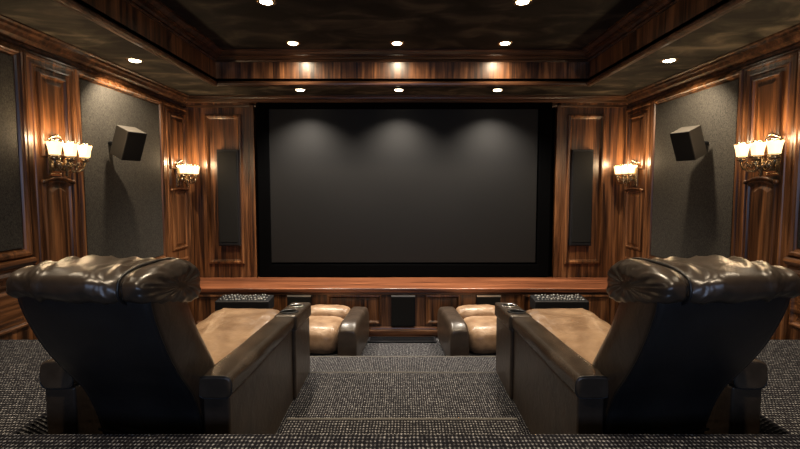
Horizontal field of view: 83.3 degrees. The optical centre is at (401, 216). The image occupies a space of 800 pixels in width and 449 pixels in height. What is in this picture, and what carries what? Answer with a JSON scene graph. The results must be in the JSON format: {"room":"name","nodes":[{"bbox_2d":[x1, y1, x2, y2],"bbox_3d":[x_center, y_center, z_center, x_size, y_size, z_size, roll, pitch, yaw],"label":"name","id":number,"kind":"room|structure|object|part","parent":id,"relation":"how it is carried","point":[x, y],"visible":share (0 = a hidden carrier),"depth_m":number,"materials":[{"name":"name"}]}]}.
{"room":"home theater","nodes":[
{"label":"home theater","id":0,"kind":"room"},
{"bbox_2d":[0,40,191,339],"bbox_3d":[-2.991,-0.104,1.872,0.197,3.700,8.950,0,4,0],"label":"wall","id":1,"kind":"structure","parent":0,"point":[47,92],"depth_m":3.78,"materials":[{"name":"brown wood"}]},
{"bbox_2d":[0,52,22,251],"bbox_3d":[-2.958,-0.408,2.255,0.021,1.465,2.415,0,4,0],"label":"acoustic panel","id":2,"kind":"object","parent":1,"relation":"attached to","point":[11,232],"visible":1,"depth_m":3.37,"materials":[{"name":"fabric"}]},
{"bbox_3d":[-2.938,1.010,1.540,0.065,1.120,8.140,0,4,0],"label":"trim","id":3,"kind":"part","parent":1,"relation":"part of","materials":[{"name":"brown wood"}]},
{"bbox_3d":[-2.943,0.140,3.855,0.054,2.910,0.565,0,4,0],"label":"trim","id":4,"kind":"part","parent":1,"relation":"part of","materials":[{"name":"brown wood"}]},
{"bbox_3d":[-2.915,-0.310,3.825,0.044,0.071,0.369,0,4,0],"label":"trim","id":5,"kind":"part","parent":1,"relation":"part of","materials":[{"name":"brown wood"}]},
{"bbox_2d":[45,133,91,176],"bbox_3d":[-2.817,-0.516,3.764,0.200,0.361,0.450,0,4,0],"label":"wall sconce","id":6,"kind":"object","parent":1,"relation":"attached to","point":[55,167],"visible":1,"depth_m":3.73,"materials":[{"name":"gold metal"}]},
{"bbox_3d":[-2.772,-0.544,3.592,0.102,0.107,0.102,0,4,0],"label":"lamp shade","id":7,"kind":"part","parent":6,"relation":"part of","materials":[{"name":"beige glass"}]},
{"bbox_3d":[-2.777,-0.432,3.672,0.071,0.135,0.216,0,4,-4],"label":"arm","id":8,"kind":"part","parent":6,"relation":"part of","materials":[{"name":"gold metal"}]},
{"bbox_3d":[-2.837,-0.413,3.771,0.141,0.155,0.084,0,4,0],"label":"stem","id":9,"kind":"part","parent":6,"relation":"part of","materials":[{"name":"gold metal"}]},
{"bbox_3d":[-2.772,-0.555,3.761,0.102,0.107,0.102,0,4,0],"label":"lamp shade","id":10,"kind":"part","parent":6,"relation":"part of","materials":[{"name":"beige glass"}]},
{"bbox_3d":[-2.776,-0.438,3.769,0.077,0.136,0.073,0,4,0],"label":"arm","id":11,"kind":"part","parent":6,"relation":"part of","materials":[{"name":"gold metal"}]},
{"bbox_3d":[-2.777,-0.445,3.867,0.071,0.135,0.216,0,4,4],"label":"arm","id":12,"kind":"part","parent":6,"relation":"part of","materials":[{"name":"gold metal"}]},
{"bbox_3d":[-2.772,-0.566,3.931,0.102,0.107,0.102,0,4,0],"label":"lamp shade","id":13,"kind":"part","parent":6,"relation":"part of","materials":[{"name":"beige glass"}]},
{"bbox_3d":[-2.948,-0.293,3.288,0.044,1.970,4.600,0,4,0],"label":"trim","id":14,"kind":"part","parent":1,"relation":"part of","materials":[{"name":"brown wood"}]},
{"bbox_2d":[79,79,163,258],"bbox_3d":[-2.958,-0.397,4.844,0.021,1.830,1.340,0,4,0],"label":"acoustic panel","id":15,"kind":"object","parent":1,"relation":"attached to","point":[123,198],"visible":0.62,"depth_m":4.70,"materials":[{"name":"fabric"}]},
{"bbox_2d":[108,125,146,160],"bbox_3d":[-2.772,-0.740,4.537,0.335,0.347,0.200,2,4,23],"label":"speaker","id":16,"kind":"object","parent":15,"relation":"attached to","point":[128,143],"visible":1,"depth_m":4.46},
{"bbox_2d":[121,131,146,160],"bbox_3d":[-2.675,-0.702,4.498,0.125,0.277,0.198,2,4,23],"label":"grille","id":17,"kind":"object","parent":16,"relation":"attached to","point":[132,142],"depth_m":4.47,"materials":[{"name":"black fabric"}]},
{"bbox_3d":[-2.943,0.002,5.938,0.054,2.910,0.649,0,4,0],"label":"trim","id":18,"kind":"part","parent":1,"relation":"part of","materials":[{"name":"brown wood"}]},
{"bbox_3d":[-2.915,-0.358,5.914,0.044,0.051,0.453,0,4,0],"label":"trim","id":19,"kind":"part","parent":1,"relation":"part of","materials":[{"name":"brown wood"}]},
{"bbox_2d":[176,159,199,186],"bbox_3d":[-2.817,-0.571,5.875,0.200,0.361,0.450,0,4,0],"label":"wall sconce","id":20,"kind":"object","parent":1,"relation":"attached to","point":[181,169],"visible":1,"depth_m":5.84,"materials":[{"name":"white glass"}]},
{"bbox_3d":[-2.772,-0.599,5.703,0.102,0.107,0.102,0,4,0],"label":"lamp shade","id":21,"kind":"part","parent":20,"relation":"part of","materials":[{"name":"beige glass"}]},
{"bbox_3d":[-2.837,-0.468,5.882,0.141,0.155,0.084,0,4,0],"label":"stem","id":22,"kind":"part","parent":20,"relation":"part of","materials":[{"name":"gold metal"}]},
{"bbox_3d":[-2.777,-0.487,5.783,0.071,0.135,0.216,0,4,-4],"label":"arm","id":23,"kind":"part","parent":20,"relation":"part of","materials":[{"name":"gold metal"}]},
{"bbox_3d":[-2.772,-0.610,5.872,0.102,0.107,0.102,0,4,0],"label":"lamp shade","id":24,"kind":"part","parent":20,"relation":"part of","materials":[{"name":"beige glass"}]},
{"bbox_3d":[-2.772,-0.621,6.042,0.102,0.107,0.102,0,4,0],"label":"lamp shade","id":25,"kind":"part","parent":20,"relation":"part of","materials":[{"name":"beige glass"}]},
{"bbox_2d":[0,14,799,107],"bbox_3d":[0.065,-1.276,1.744,6.070,0.145,8.850,0,4,0],"label":"trim","id":26,"kind":"structure","parent":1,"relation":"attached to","point":[16,33],"depth_m":4.78,"materials":[{"name":"brown wood"}]},
{"bbox_2d":[0,0,799,94],"bbox_3d":[0.065,-1.375,1.768,6.070,0.050,8.910,0,4,0],"label":"ceiling","id":27,"kind":"structure","parent":0,"point":[755,20],"depth_m":4.09,"materials":[{"name":"paint"}]},
{"bbox_2d":[125,58,144,62],"bbox_3d":[-2.600,-1.516,4.379,0.168,0.015,0.168,0,4,0],"label":"recessed light","id":28,"kind":"object","parent":27,"relation":"in","point":[133,60],"visible":1,"depth_m":4.36,"materials":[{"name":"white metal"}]},
{"bbox_2d":[293,88,306,91],"bbox_3d":[-1.290,-1.604,5.706,0.168,0.015,0.168,0,4,0],"label":"recessed light","id":29,"kind":"object","parent":27,"relation":"in","point":[296,89],"visible":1,"depth_m":5.68,"materials":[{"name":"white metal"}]},
{"bbox_2d":[392,88,404,91],"bbox_3d":[-0.040,-1.604,5.706,0.168,0.015,0.168,0,4,0],"label":"recessed light","id":30,"kind":"object","parent":27,"relation":"in","point":[396,89],"visible":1,"depth_m":5.68,"materials":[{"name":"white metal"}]},
{"bbox_2d":[53,0,750,85],"bbox_3d":[0.000,-1.522,2.014,4.400,0.390,6.620,0,4,0],"label":"trim","id":31,"kind":"structure","parent":27,"relation":"attached to","point":[121,11],"depth_m":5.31,"materials":[{"name":"brown wood"}]},
{"bbox_2d":[491,88,503,91],"bbox_3d":[1.210,-1.604,5.706,0.168,0.015,0.168,0,4,0],"label":"recessed light","id":32,"kind":"object","parent":27,"relation":"in","point":[496,89],"visible":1,"depth_m":5.68,"materials":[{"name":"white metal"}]},
{"bbox_2d":[659,58,678,62],"bbox_3d":[2.600,-1.516,4.379,0.168,0.015,0.168,0,4,0],"label":"recessed light","id":33,"kind":"object","parent":27,"relation":"in","point":[668,60],"visible":1,"depth_m":4.36,"materials":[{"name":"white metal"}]},
{"bbox_2d":[0,434,799,448],"bbox_3d":[0.065,1.446,-0.344,6.068,0.900,4.319,0,4,0],"label":"floor","id":34,"kind":"structure","parent":0,"point":[7,441],"depth_m":1.72,"materials":[{"name":"carpet"}]},
{"bbox_2d":[0,340,799,433],"bbox_3d":[0.065,1.327,2.582,6.068,0.750,1.536,0,4,0],"label":"floor","id":35,"kind":"structure","parent":0,"point":[23,410],"depth_m":2.51,"materials":[{"name":"carpet"}]},
{"bbox_2d":[159,0,644,48],"bbox_3d":[0.000,-1.741,1.999,4.600,0.050,6.820,0,4,0],"label":"ceiling","id":36,"kind":"structure","parent":0,"point":[230,24],"depth_m":4.31,"materials":[{"name":"paint"}]},
{"bbox_2d":[256,0,275,5],"bbox_3d":[-1.160,-1.831,3.847,0.168,0.015,0.168,0,4,0],"label":"recessed light","id":37,"kind":"object","parent":36,"relation":"in","point":[261,2],"visible":1,"depth_m":3.84,"materials":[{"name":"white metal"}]},
{"bbox_2d":[285,41,300,45],"bbox_3d":[-1.200,-1.905,4.955,0.168,0.015,0.168,0,4,0],"label":"recessed light","id":38,"kind":"object","parent":36,"relation":"in","point":[291,43],"visible":1,"depth_m":4.93,"materials":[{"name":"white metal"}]},
{"bbox_2d":[390,41,403,45],"bbox_3d":[-0.055,-1.905,4.955,0.168,0.015,0.168,0,4,0],"label":"recessed light","id":39,"kind":"object","parent":36,"relation":"in","point":[394,43],"visible":1,"depth_m":4.93,"materials":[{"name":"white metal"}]},
{"bbox_2d":[123,0,680,61],"bbox_3d":[0.000,-1.661,2.004,4.400,0.110,6.620,0,4,0],"label":"trim","id":40,"kind":"structure","parent":36,"relation":"attached to","point":[155,10],"depth_m":5.17,"materials":[{"name":"brown wood"}]},
{"bbox_2d":[497,41,512,45],"bbox_3d":[1.135,-1.905,4.955,0.168,0.015,0.168,0,4,0],"label":"recessed light","id":41,"kind":"object","parent":36,"relation":"in","point":[502,43],"visible":1,"depth_m":4.93,"materials":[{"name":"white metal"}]},
{"bbox_2d":[512,0,532,5],"bbox_3d":[1.030,-1.831,3.847,0.168,0.015,0.168,0,4,0],"label":"recessed light","id":42,"kind":"object","parent":36,"relation":"in","point":[515,2],"visible":1,"depth_m":3.85,"materials":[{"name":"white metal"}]},
{"bbox_2d":[281,420,522,433],"bbox_3d":[0.000,1.247,2.127,1.240,0.270,0.640,0,4,0],"label":"floor","id":43,"kind":"structure","parent":0,"point":[292,426],"depth_m":2.34,"materials":[{"name":"carpet"}]},
{"bbox_2d":[287,418,516,420],"bbox_3d":[0.000,1.094,2.428,1.241,0.020,0.022,0,4,0],"label":"trim","id":44,"kind":"structure","parent":43,"relation":"attached to","point":[287,418],"depth_m":2.42,"materials":[{"name":"grey carpet"}]},
{"bbox_2d":[310,357,495,371],"bbox_3d":[0.000,1.511,4.114,3.540,0.180,0.790,0,4,0],"label":"floor","id":45,"kind":"structure","parent":0,"point":[317,364],"depth_m":4.29,"materials":[{"name":"carpet"}]},
{"bbox_2d":[310,356,495,356],"bbox_3d":[0.000,1.397,4.492,3.400,0.020,0.021,0,4,0],"label":"trim","id":46,"kind":"structure","parent":45,"relation":"attached to","point":[310,356],"depth_m":4.49,"materials":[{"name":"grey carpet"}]},
{"bbox_2d":[276,373,530,433],"bbox_3d":[0.000,1.515,2.772,3.540,0.350,1.890,0,4,0],"label":"floor","id":47,"kind":"structure","parent":0,"point":[321,395],"depth_m":3.26,"materials":[{"name":"carpet"}]},
{"bbox_2d":[6,255,310,433],"bbox_3d":[-1.222,0.727,2.647,0.970,1.235,2.115,0,4,0],"label":"recliner","id":48,"kind":"object","parent":47,"relation":"on","point":[123,340],"visible":0.99,"depth_m":1.94,"materials":[{"name":"black leather"}]},
{"bbox_3d":[-1.613,1.055,2.666,0.145,0.577,1.060,0,4,0],"label":"arm panel","id":49,"kind":"part","parent":48,"relation":"part of","materials":[{"name":"brown leather"}]},
{"bbox_3d":[-1.175,0.761,2.042,0.573,1.110,0.803,0,4,0],"label":"backrest","id":50,"kind":"part","parent":48,"relation":"part of","materials":[{"name":"brown leather"}]},
{"bbox_2d":[196,308,279,363],"bbox_3d":[-1.201,0.968,3.062,0.598,0.478,1.271,0,4,0],"label":"seat cushion","id":51,"kind":"object","parent":48,"relation":"on","point":[225,329],"depth_m":3.10,"materials":[{"name":"beige leather"}]},
{"bbox_3d":[-0.836,1.058,2.618,0.122,0.577,1.155,0,4,0],"label":"arm panel","id":52,"kind":"part","parent":48,"relation":"part of","materials":[{"name":"brown leather"}]},
{"bbox_3d":[-0.826,1.032,3.448,0.142,0.519,0.496,0,4,0],"label":"arm panel","id":53,"kind":"part","parent":48,"relation":"part of","materials":[{"name":"brown leather"}]},
{"bbox_2d":[309,372,496,372],"bbox_3d":[0.000,1.280,3.693,3.400,0.021,0.022,0,4,0],"label":"trim","id":54,"kind":"structure","parent":47,"relation":"attached to","point":[309,372],"depth_m":3.69,"materials":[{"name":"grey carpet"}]},
{"bbox_2d":[495,255,799,433],"bbox_3d":[1.238,0.727,2.647,0.970,1.235,2.115,0,4,0],"label":"recliner","id":55,"kind":"object","parent":47,"relation":"on","point":[683,341],"visible":0.99,"depth_m":1.94,"materials":[{"name":"leather"}]},
{"bbox_3d":[0.841,1.032,3.448,0.142,0.519,0.496,0,4,0],"label":"arm panel","id":56,"kind":"part","parent":55,"relation":"part of","materials":[{"name":"brown leather"}]},
{"bbox_3d":[0.851,1.058,2.618,0.122,0.577,1.155,0,4,0],"label":"arm panel","id":57,"kind":"part","parent":55,"relation":"part of","materials":[{"name":"brown leather"}]},
{"bbox_2d":[526,308,610,363],"bbox_3d":[1.216,0.968,3.062,0.598,0.477,1.271,0,4,0],"label":"seat cushion","id":58,"kind":"object","parent":55,"relation":"on","point":[580,329],"depth_m":3.09,"materials":[{"name":"beige leather"}]},
{"bbox_3d":[1.190,0.761,2.042,0.573,1.110,0.803,0,4,0],"label":"backrest","id":59,"kind":"part","parent":55,"relation":"part of","materials":[{"name":"brown leather"}]},
{"bbox_3d":[1.627,1.055,2.666,0.145,0.577,1.060,0,4,0],"label":"arm panel","id":60,"kind":"part","parent":55,"relation":"part of","materials":[{"name":"black leather"}]},
{"bbox_2d":[361,337,445,355],"bbox_3d":[0.065,1.790,2.023,6.270,0.100,9.000,0,4,0],"label":"floor","id":61,"kind":"structure","parent":0,"point":[370,349],"depth_m":5.19,"materials":[{"name":"carpet"}]},
{"bbox_2d":[215,294,273,310],"bbox_3d":[-1.840,1.005,5.278,0.620,0.168,0.240,0,4,0],"label":"control console","id":62,"kind":"object","parent":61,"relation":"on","point":[237,301],"visible":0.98,"depth_m":5.16,"materials":[{"name":"black"}]},
{"bbox_3d":[-1.840,0.953,5.275,0.580,0.027,0.200,0,4,0],"label":"plate","id":63,"kind":"part","parent":62,"relation":"part of","materials":[{"name":"grey metal"}]},
{"bbox_2d":[309,304,368,355],"bbox_3d":[-0.900,1.298,5.075,0.956,0.469,0.845,0,4,5],"label":"lounge chair","id":64,"kind":"object","parent":61,"relation":"on","point":[334,330],"visible":0.6,"depth_m":4.74,"materials":[{"name":"brown leather"}]},
{"bbox_2d":[309,316,342,353],"bbox_3d":[-0.910,1.289,4.957,0.533,0.340,0.610,0,4,5],"label":"seat cushion","id":65,"kind":"object","parent":64,"relation":"on","point":[324,331],"depth_m":4.70,"materials":[{"name":"beige leather"}]},
{"bbox_3d":[-0.531,1.304,5.045,0.216,0.461,0.840,0,4,5],"label":"armrest","id":66,"kind":"part","parent":64,"relation":"part of","materials":[{"name":"brown leather"}]},
{"bbox_2d":[368,337,435,342],"bbox_3d":[0.000,1.499,5.491,0.820,0.019,0.180,0,4,0],"label":"floor vent","id":67,"kind":"object","parent":61,"relation":"in","point":[371,339],"visible":0.92,"depth_m":5.45,"materials":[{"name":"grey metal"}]},
{"bbox_2d":[187,277,619,336],"bbox_3d":[0.065,1.170,5.953,5.930,0.608,0.705,0,4,0],"label":"stage","id":68,"kind":"object","parent":61,"relation":"on","point":[372,293],"visible":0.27,"depth_m":5.64,"materials":[{"name":"brown wood"}]},
{"bbox_3d":[-2.110,1.159,5.633,0.980,0.380,0.032,0,4,0],"label":"panel","id":69,"kind":"part","parent":68,"relation":"part of","materials":[{"name":"brown wood"}]},
{"bbox_2d":[287,295,311,305],"bbox_3d":[-1.280,1.169,5.645,0.300,0.400,0.090,0,4,0],"label":"speaker","id":70,"kind":"object","parent":68,"relation":"in","point":[290,298],"visible":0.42,"depth_m":5.59},
{"bbox_2d":[288,297,309,304],"bbox_3d":[-1.280,1.180,5.605,0.276,0.358,0.009,0,4,0],"label":"grille","id":71,"kind":"object","parent":70,"relation":"attached to","point":[290,299],"depth_m":5.59,"materials":[{"name":"black"}]},
{"bbox_3d":[-0.600,1.159,5.633,0.680,0.380,0.032,0,4,0],"label":"panel","id":72,"kind":"part","parent":68,"relation":"part of","materials":[{"name":"brown wood"}]},
{"bbox_2d":[391,295,414,325],"bbox_3d":[0.015,1.169,5.645,0.300,0.400,0.090,0,4,0],"label":"speaker","id":73,"kind":"object","parent":68,"relation":"in","point":[402,306],"visible":0.89,"depth_m":5.60},
{"bbox_3d":[0.065,0.957,5.623,5.930,0.028,0.025,0,4,0],"label":"moulding","id":74,"kind":"part","parent":68,"relation":"part of","materials":[{"name":"brown wood"}]},
{"bbox_3d":[0.065,1.437,5.643,5.930,0.116,0.050,0,4,0],"label":"moulding","id":75,"kind":"part","parent":68,"relation":"part of","materials":[{"name":"brown wood"}]},
{"bbox_3d":[0.510,1.159,5.633,0.440,0.380,0.032,0,4,0],"label":"panel","id":76,"kind":"part","parent":68,"relation":"part of","materials":[{"name":"brown wood"}]},
{"bbox_2d":[476,295,500,305],"bbox_3d":[1.080,1.169,5.645,0.300,0.400,0.090,0,4,0],"label":"speaker","id":77,"kind":"object","parent":68,"relation":"in","point":[480,299],"visible":0.41,"depth_m":5.59},
{"bbox_3d":[2.050,1.159,5.633,1.100,0.380,0.032,0,4,0],"label":"panel","id":78,"kind":"part","parent":68,"relation":"part of","materials":[{"name":"brown wood"}]},
{"bbox_2d":[437,304,496,355],"bbox_3d":[0.930,1.298,5.075,0.956,0.469,0.845,0,4,-5],"label":"lounge chair","id":79,"kind":"object","parent":61,"relation":"on","point":[465,330],"visible":0.58,"depth_m":4.74,"materials":[{"name":"brown leather"}]},
{"bbox_3d":[0.561,1.304,5.045,0.216,0.461,0.840,0,4,-5],"label":"armrest","id":80,"kind":"part","parent":79,"relation":"part of","materials":[{"name":"brown leather"}]},
{"bbox_2d":[464,316,496,353],"bbox_3d":[0.940,1.289,4.957,0.533,0.340,0.610,0,4,-5],"label":"seat cushion","id":81,"kind":"object","parent":79,"relation":"on","point":[482,329],"depth_m":4.70,"materials":[{"name":"beige leather"}]},
{"bbox_2d":[530,294,588,310],"bbox_3d":[1.840,1.005,5.278,0.620,0.168,0.240,0,4,0],"label":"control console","id":82,"kind":"object","parent":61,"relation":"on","point":[541,301],"visible":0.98,"depth_m":5.16,"materials":[{"name":"black"}]},
{"bbox_3d":[1.840,0.953,5.275,0.580,0.027,0.200,0,4,0],"label":"plate","id":83,"kind":"part","parent":82,"relation":"part of","materials":[{"name":"grey metal"}]},
{"bbox_2d":[255,108,554,276],"bbox_3d":[0.065,-0.402,6.357,6.270,3.700,0.120,0,4,0],"label":"wall","id":84,"kind":"structure","parent":0,"point":[553,109],"depth_m":6.35,"materials":[{"name":"black fabric"}]},
{"bbox_2d":[185,103,258,276],"bbox_3d":[-2.500,-0.090,6.264,0.940,3.090,0.107,0,4,0],"label":"wall panel","id":85,"kind":"object","parent":84,"relation":"attached to","point":[210,130],"depth_m":6.23,"materials":[{"name":"brown wood"}]},
{"bbox_2d":[216,149,240,245],"bbox_3d":[-2.359,-0.263,6.184,0.304,1.308,0.097,0,4,0],"label":"speaker","id":86,"kind":"object","parent":85,"relation":"attached to","point":[228,174],"visible":1,"depth_m":6.13},
{"bbox_3d":[-2.375,0.375,6.184,0.260,0.028,0.008,0,4,0],"label":"trim","id":87,"kind":"part","parent":86,"relation":"part of","materials":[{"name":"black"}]},
{"bbox_2d":[256,102,552,276],"bbox_3d":[0.030,-0.404,6.239,4.040,2.480,0.095,0,4,0],"label":"projection screen","id":88,"kind":"object","parent":84,"relation":"attached to","point":[337,181],"visible":0.9,"depth_m":6.21,"materials":[{"name":"black fabric"}]},
{"bbox_2d":[568,149,593,245],"bbox_3d":[2.440,-0.263,6.184,0.312,1.308,0.097,0,4,0],"label":"speaker","id":89,"kind":"object","parent":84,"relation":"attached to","point":[581,160],"visible":1,"depth_m":6.13},
{"bbox_3d":[2.460,0.375,6.184,0.260,0.028,0.008,0,4,0],"label":"trim","id":90,"kind":"part","parent":89,"relation":"part of","materials":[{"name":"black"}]},
{"bbox_2d":[552,103,628,276],"bbox_3d":[2.610,-0.090,6.264,0.980,3.090,0.107,0,4,0],"label":"wall panel","id":91,"kind":"object","parent":84,"relation":"attached to","point":[602,130],"depth_m":6.23,"materials":[{"name":"brown wood"}]},
{"bbox_2d":[621,48,799,339],"bbox_3d":[3.122,-0.104,1.872,0.197,3.700,8.950,0,4,0],"label":"wall","id":92,"kind":"structure","parent":0,"point":[765,220],"depth_m":3.87,"materials":[{"name":"brown wood"}]},
{"bbox_2d":[614,159,637,186],"bbox_3d":[2.947,-0.571,5.875,0.200,0.361,0.450,0,4,0],"label":"wall sconce","id":93,"kind":"object","parent":92,"relation":"attached to","point":[631,169],"visible":1,"depth_m":5.84,"materials":[{"name":"white glass"}]},
{"bbox_3d":[2.902,-0.621,6.042,0.102,0.107,0.102,0,4,0],"label":"lamp shade","id":94,"kind":"part","parent":93,"relation":"part of","materials":[{"name":"beige glass"}]},
{"bbox_3d":[2.907,-0.500,5.978,0.071,0.135,0.216,0,4,-4],"label":"arm","id":95,"kind":"part","parent":93,"relation":"part of","materials":[{"name":"gold metal"}]},
{"bbox_3d":[2.902,-0.610,5.872,0.102,0.107,0.102,0,4,0],"label":"lamp shade","id":96,"kind":"part","parent":93,"relation":"part of","materials":[{"name":"beige glass"}]},
{"bbox_3d":[2.967,-0.468,5.882,0.141,0.155,0.084,0,4,0],"label":"stem","id":97,"kind":"part","parent":93,"relation":"part of","materials":[{"name":"gold metal"}]},
{"bbox_3d":[2.907,-0.487,5.783,0.071,0.135,0.216,0,4,4],"label":"arm","id":98,"kind":"part","parent":93,"relation":"part of","materials":[{"name":"gold metal"}]},
{"bbox_3d":[2.902,-0.599,5.703,0.102,0.107,0.102,0,4,0],"label":"lamp shade","id":99,"kind":"part","parent":93,"relation":"part of","materials":[{"name":"beige glass"}]},
{"bbox_3d":[3.045,-0.358,5.914,0.044,0.051,0.453,0,4,0],"label":"trim","id":100,"kind":"part","parent":92,"relation":"part of","materials":[{"name":"brown wood"}]},
{"bbox_3d":[3.073,0.002,5.938,0.054,2.910,0.649,0,4,0],"label":"trim","id":101,"kind":"part","parent":92,"relation":"part of","materials":[{"name":"brown wood"}]},
{"bbox_2d":[651,79,738,258],"bbox_3d":[3.088,-0.397,4.844,0.021,1.830,1.340,0,4,0],"label":"acoustic panel","id":102,"kind":"object","parent":92,"relation":"attached to","point":[692,209],"visible":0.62,"depth_m":4.69,"materials":[{"name":"fabric"}]},
{"bbox_2d":[670,125,708,160],"bbox_3d":[2.901,-0.740,4.537,0.335,0.347,0.200,-2,4,-23],"label":"speaker","id":103,"kind":"object","parent":102,"relation":"attached to","point":[688,143],"visible":1,"depth_m":4.46},
{"bbox_2d":[670,131,695,160],"bbox_3d":[2.805,-0.702,4.498,0.125,0.277,0.198,-2,4,-23],"label":"grille","id":104,"kind":"object","parent":103,"relation":"attached to","point":[683,142],"depth_m":4.47,"materials":[{"name":"black fabric"}]},
{"bbox_3d":[3.078,-0.293,3.288,0.044,1.970,4.600,0,4,0],"label":"trim","id":105,"kind":"part","parent":92,"relation":"part of","materials":[{"name":"brown wood"}]},
{"bbox_2d":[734,132,784,176],"bbox_3d":[2.947,-0.510,3.674,0.200,0.361,0.450,0,4,0],"label":"wall sconce","id":106,"kind":"object","parent":92,"relation":"attached to","point":[773,165],"visible":1,"depth_m":3.65,"materials":[{"name":"white glass"}]},
{"bbox_3d":[2.902,-0.560,3.841,0.102,0.107,0.102,0,4,0],"label":"lamp shade","id":107,"kind":"part","parent":106,"relation":"part of","materials":[{"name":"beige glass"}]},
{"bbox_3d":[2.907,-0.439,3.777,0.071,0.135,0.216,0,4,-4],"label":"arm","id":108,"kind":"part","parent":106,"relation":"part of","materials":[{"name":"gold metal"}]},
{"bbox_3d":[2.906,-0.432,3.679,0.077,0.136,0.073,0,4,0],"label":"arm","id":109,"kind":"part","parent":106,"relation":"part of","materials":[{"name":"gold metal"}]},
{"bbox_3d":[2.902,-0.549,3.672,0.102,0.107,0.102,0,4,0],"label":"lamp shade","id":110,"kind":"part","parent":106,"relation":"part of","materials":[{"name":"beige glass"}]},
{"bbox_3d":[2.967,-0.407,3.681,0.141,0.155,0.084,0,4,0],"label":"stem","id":111,"kind":"part","parent":106,"relation":"part of","materials":[{"name":"gold metal"}]},
{"bbox_3d":[2.907,-0.426,3.582,0.071,0.135,0.216,0,4,4],"label":"arm","id":112,"kind":"part","parent":106,"relation":"part of","materials":[{"name":"gold metal"}]},
{"bbox_3d":[2.902,-0.538,3.502,0.102,0.107,0.102,0,4,0],"label":"lamp shade","id":113,"kind":"part","parent":106,"relation":"part of","materials":[{"name":"beige glass"}]},
{"bbox_3d":[3.045,-0.310,3.825,0.044,0.071,0.369,0,4,0],"label":"trim","id":114,"kind":"part","parent":92,"relation":"part of","materials":[{"name":"brown wood"}]},
{"bbox_3d":[3.073,0.140,3.855,0.054,2.910,0.565,0,4,0],"label":"trim","id":115,"kind":"part","parent":92,"relation":"part of","materials":[{"name":"brown wood"}]},
{"bbox_3d":[3.067,1.010,1.540,0.065,1.120,8.140,0,4,0],"label":"trim","id":116,"kind":"part","parent":92,"relation":"part of","materials":[{"name":"brown wood"}]},
{"bbox_2d":[797,208,799,247],"bbox_3d":[3.088,-0.408,2.255,0.021,1.465,2.415,0,4,0],"label":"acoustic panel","id":117,"kind":"object","parent":92,"relation":"attached to","point":[798,242],"visible":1,"depth_m":3.48,"materials":[{"name":"fabric"}]}
]}

